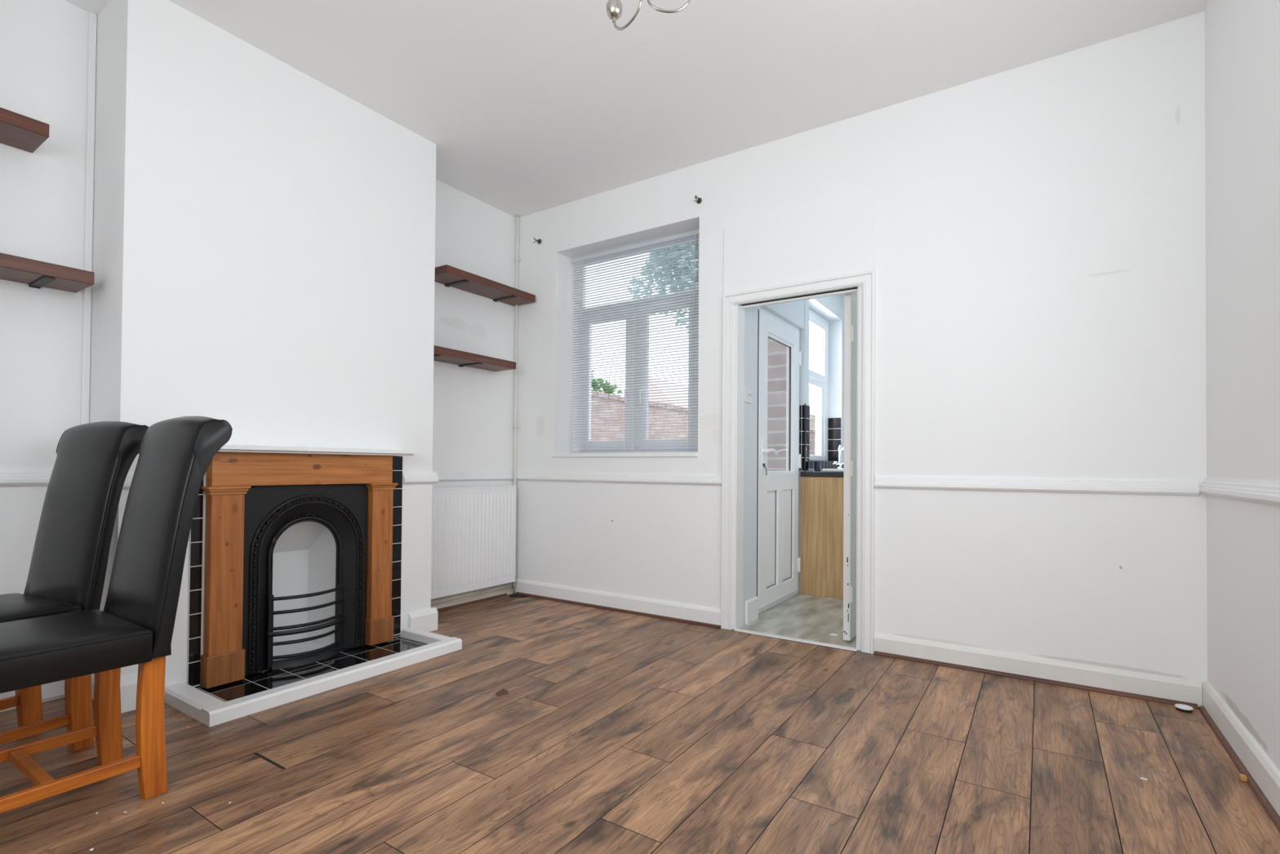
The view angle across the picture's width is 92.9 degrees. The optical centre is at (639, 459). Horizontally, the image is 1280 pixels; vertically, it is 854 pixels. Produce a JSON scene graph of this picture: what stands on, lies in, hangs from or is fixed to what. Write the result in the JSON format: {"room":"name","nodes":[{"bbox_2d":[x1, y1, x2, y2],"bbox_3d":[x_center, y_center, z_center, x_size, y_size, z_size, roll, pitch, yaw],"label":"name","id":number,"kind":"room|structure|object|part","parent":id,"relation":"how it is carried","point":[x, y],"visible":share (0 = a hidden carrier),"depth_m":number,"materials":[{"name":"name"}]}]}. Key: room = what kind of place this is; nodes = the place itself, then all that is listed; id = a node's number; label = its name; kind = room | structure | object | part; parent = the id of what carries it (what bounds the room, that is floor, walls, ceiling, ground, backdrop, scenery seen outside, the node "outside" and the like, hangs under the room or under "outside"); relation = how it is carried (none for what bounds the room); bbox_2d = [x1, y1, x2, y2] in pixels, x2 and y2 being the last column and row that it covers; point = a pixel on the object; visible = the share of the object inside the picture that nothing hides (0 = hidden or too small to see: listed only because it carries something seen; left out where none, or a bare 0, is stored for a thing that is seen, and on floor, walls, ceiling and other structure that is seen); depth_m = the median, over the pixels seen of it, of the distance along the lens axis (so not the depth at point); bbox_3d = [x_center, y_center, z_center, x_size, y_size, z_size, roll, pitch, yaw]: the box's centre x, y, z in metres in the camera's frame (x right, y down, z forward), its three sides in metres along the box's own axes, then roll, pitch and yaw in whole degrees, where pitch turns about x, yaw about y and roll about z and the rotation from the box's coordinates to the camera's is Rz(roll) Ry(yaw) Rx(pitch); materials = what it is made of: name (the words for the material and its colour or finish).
{"room":"living room","nodes":[
{"label":"living room","id":0,"kind":"room"},
{"bbox_2d":[0,0,515,711],"bbox_3d":[-2.140,-0.411,3.211,0.150,3.070,4.498,0,-1,33],"label":"wall","id":1,"kind":"structure","parent":0,"point":[44,43],"depth_m":2.59,"materials":[{"name":"paint"}]},
{"bbox_2d":[0,107,49,152],"bbox_3d":[-2.645,-1.290,2.101,0.227,0.062,0.842,0,-1,33],"label":"wall shelf","id":2,"kind":"object","parent":1,"relation":"attached to","point":[17,131],"visible":1,"depth_m":2.36,"materials":[{"name":"brown wood"}]},
{"bbox_2d":[0,468,53,486],"bbox_3d":[-2.860,0.064,1.957,0.026,0.070,1.625,0,-1,33],"label":"trim","id":3,"kind":"structure","parent":1,"relation":"attached to","point":[8,477],"depth_m":2.48,"materials":[{"name":"white paint"}]},
{"bbox_2d":[0,680,64,699],"bbox_3d":[-2.870,0.934,1.948,0.018,0.104,1.625,0,-1,33],"label":"baseboard","id":4,"kind":"structure","parent":1,"relation":"attached to","point":[53,689],"depth_m":2.54,"materials":[{"name":"white paint"}]},
{"bbox_2d":[0,253,94,293],"bbox_3d":[-2.571,-0.744,2.212,0.227,0.062,0.846,0,-1,33],"label":"wall shelf","id":5,"kind":"object","parent":1,"relation":"attached to","point":[36,273],"visible":1,"depth_m":2.42,"materials":[{"name":"brown wood"}]},
{"bbox_2d":[80,11,97,424],"bbox_3d":[-2.406,-0.960,2.656,0.016,1.990,0.026,0,-1,33],"label":"trim","id":6,"kind":"structure","parent":1,"relation":"attached to","point":[92,21],"depth_m":2.65,"materials":[{"name":"white paint"}]},
{"bbox_2d":[431,582,513,608],"bbox_3d":[-1.289,0.993,4.343,0.026,0.104,1.051,0,-1,33],"label":"baseboard","id":7,"kind":"structure","parent":1,"relation":"attached to","point":[451,600],"depth_m":4.42,"materials":[{"name":"white wood"}]},
{"bbox_2d":[436,593,507,611],"bbox_3d":[-1.289,1.036,4.311,0.016,0.017,0.942,0,-1,33],"label":"trim","id":8,"kind":"structure","parent":1,"relation":"attached to","point":[503,594],"depth_m":4.40,"materials":[{"name":"wood"}]},
{"bbox_2d":[432,471,513,481],"bbox_3d":[-1.285,0.121,4.349,0.026,0.070,1.041,0,-1,33],"label":"trim","id":9,"kind":"structure","parent":1,"relation":"attached to","point":[443,476],"depth_m":4.45,"materials":[{"name":"white paint"}]},
{"bbox_2d":[431,485,516,599],"bbox_3d":[-1.240,0.621,4.322,0.068,0.847,1.012,0,-1,33],"label":"radiator","id":10,"kind":"object","parent":1,"relation":"attached to","point":[473,528],"visible":0.8,"depth_m":4.33,"materials":[{"name":"white metal"}]},
{"bbox_2d":[433,345,515,371],"bbox_3d":[-1.245,-0.695,4.226,0.227,0.062,0.848,0,-1,33],"label":"wall shelf","id":11,"kind":"object","parent":1,"relation":"attached to","point":[462,358],"visible":0.58,"depth_m":4.23,"materials":[{"name":"brown wood"}]},
{"bbox_2d":[434,264,535,306],"bbox_3d":[-1.131,-1.237,4.400,0.227,0.064,0.842,0,-1,33],"label":"wall shelf","id":12,"kind":"object","parent":1,"relation":"attached to","point":[450,276],"visible":0.92,"depth_m":4.32,"materials":[{"name":"brown wood"}]},
{"bbox_2d":[512,214,521,573],"bbox_3d":[-0.970,-0.512,4.777,0.044,2.809,0.058,0,-1,33],"label":"pipe","id":13,"kind":"object","parent":1,"relation":"attached to","point":[517,259],"visible":0.85,"depth_m":4.77,"materials":[{"name":"white metal"}]},
{"bbox_2d":[88,0,435,686],"bbox_3d":[-1.836,-0.459,3.193,0.378,2.970,1.511,0,-1,33],"label":"wall","id":14,"kind":"structure","parent":0,"point":[264,243],"depth_m":2.87,"materials":[{"name":"paint"}]},
{"bbox_2d":[91,673,94,699],"bbox_3d":[-2.251,0.963,2.526,0.378,0.104,0.018,0,-1,33],"label":"baseboard","id":15,"kind":"structure","parent":14,"relation":"attached to","point":[92,674],"depth_m":2.54,"materials":[{"name":"white paint"}]},
{"bbox_2d":[122,471,134,489],"bbox_3d":[-2.028,0.088,2.533,0.026,0.070,0.266,0,-1,33],"label":"trim","id":16,"kind":"structure","parent":14,"relation":"attached to","point":[129,477],"depth_m":2.46,"materials":[{"name":"white paint"}]},
{"bbox_2d":[120,674,137,712],"bbox_3d":[-2.058,0.949,2.484,0.030,0.132,0.165,0,-1,33],"label":"baseboard","id":17,"kind":"structure","parent":14,"relation":"attached to","point":[128,685],"depth_m":2.45,"materials":[{"name":"white paint"}]},
{"bbox_2d":[186,471,206,688],"bbox_3d":[-1.908,0.488,2.730,0.010,1.036,0.194,0,-1,33],"label":"tile panel","id":18,"kind":"object","parent":14,"relation":"attached to","point":[197,531],"visible":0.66,"depth_m":2.67,"materials":[{"name":"black tile"}]},
{"bbox_2d":[391,456,402,637],"bbox_3d":[-1.444,0.500,3.434,0.010,1.036,0.220,0,-1,33],"label":"tile panel","id":19,"kind":"object","parent":14,"relation":"attached to","point":[397,460],"visible":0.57,"depth_m":3.50,"materials":[{"name":"black tile"}]},
{"bbox_2d":[402,471,438,484],"bbox_3d":[-1.307,0.112,3.629,0.026,0.070,0.236,0,-1,33],"label":"trim","id":20,"kind":"structure","parent":14,"relation":"attached to","point":[408,477],"depth_m":3.62,"materials":[{"name":"white paint"}]},
{"bbox_2d":[407,607,437,631],"bbox_3d":[-1.297,0.970,3.639,0.030,0.132,0.191,0,-1,33],"label":"baseboard","id":21,"kind":"structure","parent":14,"relation":"attached to","point":[426,620],"depth_m":3.63,"materials":[{"name":"white paint"}]},
{"bbox_2d":[63,0,1208,217],"bbox_3d":[-0.385,-2.008,2.000,4.515,0.120,4.658,0,-1,33],"label":"ceiling","id":22,"kind":"structure","parent":0,"point":[527,107],"depth_m":2.96,"materials":[{"name":"paint"}]},
{"bbox_2d":[606,0,691,30],"bbox_3d":[-0.011,-1.679,1.908,0.324,0.534,0.280,0,-1,33],"label":"ceiling light","id":23,"kind":"object","parent":22,"relation":"attached to","point":[614,7],"visible":1,"depth_m":2.01,"materials":[{"name":"silver metal"}]},
{"bbox_3d":[-0.040,-1.473,1.985,0.009,0.125,0.149,1,-1,-41],"label":"arm","id":24,"kind":"part","parent":23,"relation":"part of","materials":[{"name":"silver metal"}]},
{"bbox_3d":[0.092,-1.473,1.925,0.148,0.125,0.009,0,-1,0],"label":"arm","id":25,"kind":"part","parent":23,"relation":"part of","materials":[{"name":"silver metal"}]},
{"bbox_2d":[0,592,1279,853],"bbox_3d":[0.626,1.110,3.579,4.265,0.121,8.400,0,-1,33],"label":"floor","id":26,"kind":"structure","parent":0,"point":[612,731],"depth_m":2.06,"materials":[{"name":"laminate"}]},
{"bbox_2d":[0,421,148,751],"bbox_3d":[-2.178,0.430,2.096,0.457,1.160,0.651,0,-1,25],"label":"dining chair","id":27,"kind":"object","parent":26,"relation":"on","point":[67,572],"visible":0.8,"depth_m":2.19,"materials":[{"name":"black leather"}]},
{"bbox_3d":[-2.292,0.796,2.285,0.044,0.430,0.070,0,-1,25],"label":"leg","id":28,"kind":"part","parent":27,"relation":"part of","materials":[{"name":"orange wood"}]},
{"bbox_3d":[-2.223,0.537,2.000,0.452,0.113,0.437,0,-1,25],"label":"seat","id":29,"kind":"part","parent":27,"relation":"part of","materials":[{"name":"black leather"}]},
{"bbox_3d":[-1.962,0.797,2.132,0.044,0.430,0.070,0,-1,25],"label":"leg","id":30,"kind":"part","parent":27,"relation":"part of","materials":[{"name":"orange wood"}]},
{"bbox_3d":[-2.088,0.224,2.290,0.452,0.743,0.231,0,-1,25],"label":"backrest","id":31,"kind":"part","parent":27,"relation":"part of","materials":[{"name":"black leather"}]},
{"bbox_2d":[0,415,232,813],"bbox_3d":[-1.694,0.430,1.835,0.457,1.160,0.651,0,-1,33],"label":"dining chair","id":32,"kind":"object","parent":26,"relation":"on","point":[135,624],"visible":1,"depth_m":1.85,"materials":[{"name":"black leather"}]},
{"bbox_3d":[-1.752,0.538,1.747,0.452,0.113,0.437,0,-1,33],"label":"seat","id":33,"kind":"part","parent":32,"relation":"part of","materials":[{"name":"black leather"}]},
{"bbox_3d":[-1.778,0.797,2.039,0.044,0.430,0.070,0,-1,33],"label":"leg","id":34,"kind":"part","parent":32,"relation":"part of","materials":[{"name":"orange wood"}]},
{"bbox_3d":[-1.474,0.797,1.838,0.044,0.430,0.070,0,-1,33],"label":"leg","id":35,"kind":"part","parent":32,"relation":"part of","materials":[{"name":"orange wood"}]},
{"bbox_3d":[-1.576,0.225,2.014,0.452,0.743,0.231,0,-1,33],"label":"backrest","id":36,"kind":"part","parent":32,"relation":"part of","materials":[{"name":"black leather"}]},
{"bbox_2d":[164,627,462,726],"bbox_3d":[-1.496,0.998,2.941,0.464,0.056,1.206,0,-1,33],"label":"hearth","id":37,"kind":"object","parent":26,"relation":"on","point":[259,691],"visible":0.95,"depth_m":2.76,"materials":[{"name":"white stone"}]},
{"bbox_2d":[242,484,368,675],"bbox_3d":[-1.776,0.572,3.139,0.391,0.882,0.614,0,-1,33],"label":"fireplace insert","id":38,"kind":"object","parent":37,"relation":"on","point":[305,554],"visible":1,"depth_m":3.19,"materials":[{"name":"black metal"}]},
{"bbox_3d":[-1.692,0.631,3.084,0.023,0.742,0.371,0,-1,33],"label":"arch moulding","id":39,"kind":"part","parent":38,"relation":"part of","materials":[{"name":"black metal"}]},
{"bbox_2d":[265,616,345,636],"bbox_3d":[-1.656,0.843,3.057,0.102,0.020,0.384,0,-1,33],"label":"bar","id":40,"kind":"object","parent":38,"relation":"attached to","point":[338,620],"depth_m":3.00,"materials":[{"name":"black metal"}]},
{"bbox_2d":[200,444,415,688],"bbox_3d":[-1.630,0.472,3.026,0.147,1.063,1.076,0,-1,33],"label":"surround","id":41,"kind":"object","parent":37,"relation":"on","point":[232,471],"visible":0.97,"depth_m":2.78,"materials":[{"name":"brown wood"}]},
{"bbox_2d":[218,444,415,456],"bbox_3d":[-1.626,-0.043,3.033,0.147,0.033,1.076,0,-1,33],"label":"mantel shelf","id":42,"kind":"object","parent":41,"relation":"attached to","point":[227,450],"depth_m":2.94,"materials":[{"name":"white paint"}]},
{"bbox_2d":[497,688,509,693],"bbox_3d":[-0.605,1.021,2.677,0.054,0.015,0.040,1,-1,-35],"label":"dried leaf","id":43,"kind":"object","parent":26,"relation":"on","point":[503,691],"visible":1,"depth_m":2.68,"materials":[{"name":"brown plant"}]},
{"bbox_2d":[800,476,843,599],"bbox_3d":[2.143,0.621,5.593,0.622,0.931,2.200,0,-1,33],"label":"base cabinet","id":44,"kind":"object","parent":26,"relation":"on","point":[821,497],"visible":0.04,"depth_m":4.75,"materials":[{"name":"brown wood"}]},
{"bbox_2d":[800,471,843,477],"bbox_3d":[2.145,0.134,5.609,0.615,0.040,2.228,0,-1,33],"label":"countertop","id":45,"kind":"structure","parent":44,"relation":"on","point":[821,473],"depth_m":4.75,"materials":[{"name":"black stone"}]},
{"bbox_2d":[813,461,821,471],"bbox_3d":[1.445,0.059,4.950,0.056,0.081,0.056,0,-1,33],"label":"tumbler","id":46,"kind":"object","parent":45,"relation":"on","point":[817,464],"visible":1,"depth_m":4.93,"materials":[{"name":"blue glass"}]},
{"bbox_2d":[822,468,843,471],"bbox_3d":[1.879,0.095,5.168,0.405,0.022,0.900,0,-1,33],"label":"sink","id":47,"kind":"object","parent":45,"relation":"in","point":[823,469],"visible":0.27,"depth_m":4.86,"materials":[{"name":"silver metal"}]},
{"bbox_2d":[833,444,844,468],"bbox_3d":[1.745,-0.020,5.102,0.240,0.204,0.052,0,-1,33],"label":"tap","id":48,"kind":"object","parent":45,"relation":"on","point":[840,448],"visible":0.62,"depth_m":5.13,"materials":[{"name":"silver metal"}]},
{"bbox_2d":[1174,703,1193,712],"bbox_3d":[2.275,1.041,2.545,0.060,0.016,0.060,0,-1,33],"label":"end cap","id":49,"kind":"object","parent":26,"relation":"on","point":[1180,707],"visible":1,"depth_m":2.53,"materials":[{"name":"white plastic"}]},
{"bbox_2d":[1239,773,1247,782],"bbox_3d":[1.956,1.032,1.973,0.016,0.016,0.027,0,-1,33],"label":"chip","id":50,"kind":"object","parent":26,"relation":"on","point":[1242,777],"visible":1,"depth_m":1.97,"materials":[{"name":"brown"}]},
{"bbox_2d":[767,337,786,471],"bbox_3d":[1.153,-0.287,5.043,0.280,2.920,0.118,0,-1,33],"label":"brick wall","id":51,"kind":"structure","parent":0,"point":[776,362],"depth_m":5.00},
{"bbox_2d":[742,294,844,625],"bbox_3d":[1.660,-0.228,5.518,0.145,2.620,3.864,0,-1,33],"label":"wall","id":52,"kind":"structure","parent":0,"point":[831,308],"depth_m":4.38,"materials":[{"name":"paint"}]},
{"bbox_2d":[744,386,751,403],"bbox_3d":[0.697,-0.414,3.921,0.011,0.100,0.115,0,-1,33],"label":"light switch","id":53,"kind":"object","parent":52,"relation":"attached to","point":[748,391],"visible":1,"depth_m":3.91,"materials":[{"name":"white plastic"}]},
{"bbox_2d":[745,595,758,624],"bbox_3d":[0.730,0.982,3.968,0.014,0.146,0.180,0,-1,33],"label":"baseboard","id":54,"kind":"structure","parent":52,"relation":"attached to","point":[752,604],"depth_m":3.95,"materials":[{"name":"white paint"}]},
{"bbox_2d":[756,306,801,613],"bbox_3d":[1.031,0.006,4.468,0.138,2.114,0.953,0,-1,33],"label":"door","id":55,"kind":"structure","parent":52,"relation":"in","point":[778,561],"depth_m":4.40,"materials":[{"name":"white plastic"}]},
{"bbox_3d":[0.898,-0.033,4.193,0.057,0.215,0.189,0,-1,33],"label":"handle","id":56,"kind":"part","parent":55,"relation":"part of","materials":[{"name":"white plastic"}]},
{"bbox_3d":[0.915,0.563,4.321,0.036,0.687,0.217,0,-1,33],"label":"panel","id":57,"kind":"part","parent":55,"relation":"part of","materials":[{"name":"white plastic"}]},
{"bbox_3d":[1.095,0.568,4.594,0.036,0.687,0.233,0,-1,33],"label":"panel","id":58,"kind":"part","parent":55,"relation":"part of","materials":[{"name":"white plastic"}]},
{"bbox_2d":[808,308,828,461],"bbox_3d":[1.518,-0.656,5.443,0.090,1.348,0.978,0,-1,33],"label":"window","id":59,"kind":"structure","parent":52,"relation":"in","point":[820,380],"depth_m":5.69,"materials":[{"name":"white plastic"}]},
{"bbox_3d":[1.522,-0.992,5.418,0.055,0.545,0.815,0,-1,33],"label":"sash","id":60,"kind":"part","parent":59,"relation":"part of","materials":[{"name":"white plastic"}]},
{"bbox_2d":[799,404,844,471],"bbox_3d":[1.591,-0.165,5.387,0.134,0.538,1.205,0,-1,33],"label":"wall tiles","id":61,"kind":"structure","parent":52,"relation":"attached to","point":[834,424],"depth_m":5.01,"materials":[{"name":"black tile"}]},
{"bbox_3d":[1.317,-0.173,4.856,0.008,0.538,0.016,0,-1,33],"label":"edge trim","id":62,"kind":"part","parent":61,"relation":"part of","materials":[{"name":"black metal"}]},
{"bbox_2d":[515,11,1207,706],"bbox_3d":[0.807,-0.381,3.809,4.415,3.070,0.282,0,-1,33],"label":"wall","id":63,"kind":"structure","parent":0,"point":[1040,226],"depth_m":3.02,"materials":[{"name":"paint"}]},
{"bbox_2d":[533,237,542,244],"bbox_3d":[-0.791,-1.673,4.665,0.038,0.056,0.090,0,-1,23],"label":"bracket","id":64,"kind":"object","parent":63,"relation":"attached to","point":[539,241],"visible":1,"depth_m":4.69,"materials":[{"name":"grey metal"}]},
{"bbox_2d":[515,577,720,625],"bbox_3d":[-0.238,0.988,4.293,1.796,0.104,0.018,0,-1,33],"label":"baseboard","id":65,"kind":"structure","parent":63,"relation":"attached to","point":[708,615],"depth_m":4.20,"materials":[{"name":"white paint"}]},
{"bbox_2d":[515,591,720,628],"bbox_3d":[-0.232,1.044,4.268,1.754,0.017,0.016,0,-1,33],"label":"trim","id":66,"kind":"structure","parent":63,"relation":"attached to","point":[683,620],"depth_m":4.18,"materials":[{"name":"wood"}]},
{"bbox_2d":[515,471,721,485],"bbox_3d":[-0.238,0.130,4.303,1.802,0.070,0.026,0,-1,33],"label":"trim","id":67,"kind":"structure","parent":63,"relation":"attached to","point":[624,477],"depth_m":4.21,"materials":[{"name":"white paint"}]},
{"bbox_2d":[551,235,699,457],"bbox_3d":[-0.068,-0.790,4.374,1.233,1.554,0.283,0,-1,33],"label":"window","id":68,"kind":"structure","parent":63,"relation":"in","point":[578,444],"depth_m":4.44,"materials":[{"name":"white plastic"}]},
{"bbox_3d":[-0.251,-0.572,4.593,0.500,1.015,0.034,0,-1,33],"label":"sash","id":69,"kind":"part","parent":68,"relation":"part of","materials":[{"name":"white plastic"}]},
{"bbox_3d":[-0.090,-0.029,4.339,1.233,0.030,0.223,0,-1,33],"label":"sill","id":70,"kind":"part","parent":68,"relation":"part of","materials":[{"name":"white paint"}]},
{"bbox_3d":[-0.096,-0.470,4.446,0.026,0.150,0.040,0,-1,33],"label":"handle","id":71,"kind":"part","parent":68,"relation":"part of","materials":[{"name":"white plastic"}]},
{"bbox_2d":[570,229,699,453],"bbox_3d":[-0.042,-0.795,4.378,1.160,1.500,0.042,0,-1,33],"label":"blind","id":72,"kind":"object","parent":68,"relation":"attached to","point":[692,233],"visible":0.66,"depth_m":4.37,"materials":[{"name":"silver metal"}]},
{"bbox_3d":[-0.468,-1.158,4.646,0.012,0.705,0.011,0,-1,33],"label":"pull cord","id":73,"kind":"part","parent":72,"relation":"part of","materials":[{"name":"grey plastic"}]},
{"bbox_3d":[-0.421,-0.787,4.635,0.002,1.465,0.029,0,-1,33],"label":"ladder cord","id":74,"kind":"part","parent":72,"relation":"part of","materials":[{"name":"white fabric"}]},
{"bbox_3d":[-0.044,-0.052,4.374,1.156,0.014,0.024,0,-1,33],"label":"rail","id":75,"kind":"part","parent":72,"relation":"part of","materials":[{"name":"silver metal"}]},
{"bbox_3d":[-0.037,-0.788,4.382,0.002,1.465,0.029,0,-1,33],"label":"ladder cord","id":76,"kind":"part","parent":72,"relation":"part of","materials":[{"name":"white fabric"}]},
{"bbox_3d":[0.356,-0.788,4.124,0.002,1.465,0.029,0,-1,33],"label":"ladder cord","id":77,"kind":"part","parent":72,"relation":"part of","materials":[{"name":"white fabric"}]},
{"bbox_3d":[-0.011,-1.324,4.449,1.060,0.390,0.034,0,-1,33],"label":"sash","id":78,"kind":"part","parent":68,"relation":"part of","materials":[{"name":"white plastic"}]},
{"bbox_3d":[0.008,-0.470,4.377,0.026,0.150,0.040,0,-1,33],"label":"handle","id":79,"kind":"part","parent":68,"relation":"part of","materials":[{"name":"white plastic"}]},
{"bbox_3d":[0.213,-0.572,4.288,0.510,1.015,0.034,0,-1,33],"label":"sash","id":80,"kind":"part","parent":68,"relation":"part of","materials":[{"name":"white plastic"}]},
{"bbox_2d":[693,195,702,204],"bbox_3d":[0.367,-1.664,3.903,0.038,0.056,0.090,0,-1,23],"label":"bracket","id":81,"kind":"object","parent":63,"relation":"attached to","point":[699,200],"visible":1,"depth_m":3.92,"materials":[{"name":"grey metal"}]},
{"bbox_3d":[0.380,-1.673,3.936,0.038,0.037,0.012,0,-1,33],"label":"wall plate","id":82,"kind":"part","parent":81,"relation":"part of","materials":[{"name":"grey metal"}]},
{"bbox_2d":[734,628,857,651],"bbox_3d":[0.894,1.049,3.549,0.725,0.005,0.058,0,-1,33],"label":"trim","id":83,"kind":"structure","parent":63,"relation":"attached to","point":[843,647],"depth_m":3.53,"materials":[{"name":"white paint"}]},
{"bbox_2d":[733,285,861,650],"bbox_3d":[0.933,0.035,3.609,0.749,2.036,0.115,0,-1,33],"label":"trim","id":84,"kind":"structure","parent":63,"relation":"attached to","point":[740,344],"depth_m":3.77,"materials":[{"name":"white paint"}]},
{"bbox_2d":[720,270,875,653],"bbox_3d":[0.896,0.012,3.559,0.906,2.080,0.026,0,-1,33],"label":"trim","id":85,"kind":"structure","parent":63,"relation":"attached to","point":[865,279],"depth_m":3.39,"materials":[{"name":"white paint"}]},
{"bbox_2d":[723,193,874,294],"bbox_3d":[0.906,-1.244,3.585,0.906,0.422,0.009,0,-1,33],"label":"wall panel","id":86,"kind":"object","parent":63,"relation":"attached to","point":[835,239],"depth_m":3.56,"materials":[{"name":"paint"}]},
{"bbox_2d":[843,292,857,640],"bbox_3d":[1.411,0.031,3.827,0.054,2.033,0.785,0,-1,33],"label":"door","id":87,"kind":"structure","parent":63,"relation":"in","point":[850,468],"depth_m":3.52,"materials":[{"name":"white paint"}]},
{"bbox_2d":[874,650,1198,709],"bbox_3d":[1.808,1.043,2.925,1.302,0.017,0.016,0,-1,33],"label":"trim","id":88,"kind":"structure","parent":63,"relation":"attached to","point":[1168,701],"depth_m":2.87,"materials":[{"name":"wood"}]},
{"bbox_2d":[874,475,1199,496],"bbox_3d":[1.824,0.121,2.946,1.315,0.070,0.026,0,-1,33],"label":"trim","id":89,"kind":"structure","parent":63,"relation":"attached to","point":[1066,485],"depth_m":2.88,"materials":[{"name":"white paint"}]},
{"bbox_2d":[873,632,1202,706],"bbox_3d":[1.822,0.993,2.937,1.323,0.104,0.018,0,-1,33],"label":"baseboard","id":90,"kind":"structure","parent":63,"relation":"attached to","point":[1184,690],"depth_m":2.86,"materials":[{"name":"white paint"}]},
{"bbox_2d":[1204,0,1279,770],"bbox_3d":[1.327,-0.415,0.767,0.200,3.070,4.228,0,-1,33],"label":"wall","id":91,"kind":"structure","parent":0,"point":[1242,37],"depth_m":2.08,"materials":[{"name":"paint"}]},
{"bbox_2d":[1198,706,1279,832],"bbox_3d":[1.207,1.011,0.812,0.016,0.017,4.173,0,-1,33],"label":"trim","id":92,"kind":"structure","parent":91,"relation":"attached to","point":[1274,816],"depth_m":2.01,"materials":[{"name":"wood"}]},
{"bbox_2d":[1199,477,1279,505],"bbox_3d":[1.229,0.083,0.822,0.026,0.070,4.227,0,-1,33],"label":"trim","id":93,"kind":"structure","parent":91,"relation":"attached to","point":[1255,491],"depth_m":2.04,"materials":[{"name":"white paint"}]},
{"bbox_2d":[1201,680,1279,816],"bbox_3d":[1.231,0.952,0.818,0.018,0.104,4.207,0,-1,33],"label":"baseboard","id":94,"kind":"structure","parent":91,"relation":"attached to","point":[1260,766],"depth_m":2.04,"materials":[{"name":"white paint"}]},
{"label":"outside","id":95,"kind":"structure","parent":0,"visible":0},
{"bbox_3d":[0.094,1.553,29.103,28.150,0.130,41.240,0,-1,33],"label":"ground","id":96,"kind":"structure","parent":95,"visible":0},
{"bbox_2d":[591,369,622,395],"bbox_3d":[-0.883,-0.122,9.188,1.382,2.708,1.731,0,-1,33],"label":"shrub","id":97,"kind":"object","parent":96,"relation":"on","point":[597,380],"visible":0.02,"depth_m":9.21,"materials":[{"name":"green plant"}]},
{"bbox_2d":[627,241,698,367],"bbox_3d":[1.441,-2.191,11.850,3.614,6.955,3.014,0,-1,28],"label":"tree","id":98,"kind":"object","parent":96,"relation":"on","point":[682,320],"visible":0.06,"depth_m":11.70,"materials":[{"name":"green plant"}]},
{"bbox_2d":[648,377,688,407],"bbox_3d":[2.014,-0.928,27.428,4.400,4.820,6.400,0,-1,33],"label":"house","id":99,"kind":"structure","parent":96,"relation":"on","point":[650,380],"depth_m":24.80,"materials":[{"name":"beige"}]},
{"bbox_2d":[591,390,817,454],"bbox_3d":[1.515,0.239,10.912,0.290,2.060,12.100,0,-1,33],"label":"wall","id":100,"kind":"structure","parent":96,"relation":"on","point":[813,433],"depth_m":8.59,"materials":[{"name":"brick"}]},
{"bbox_2d":[808,386,817,430],"bbox_3d":[5.691,-1.180,25.012,4.400,5.320,6.400,0,-1,33],"label":"house","id":101,"kind":"structure","parent":96,"relation":"on","point":[813,393],"depth_m":22.95,"materials":[{"name":"beige"}]}
]}

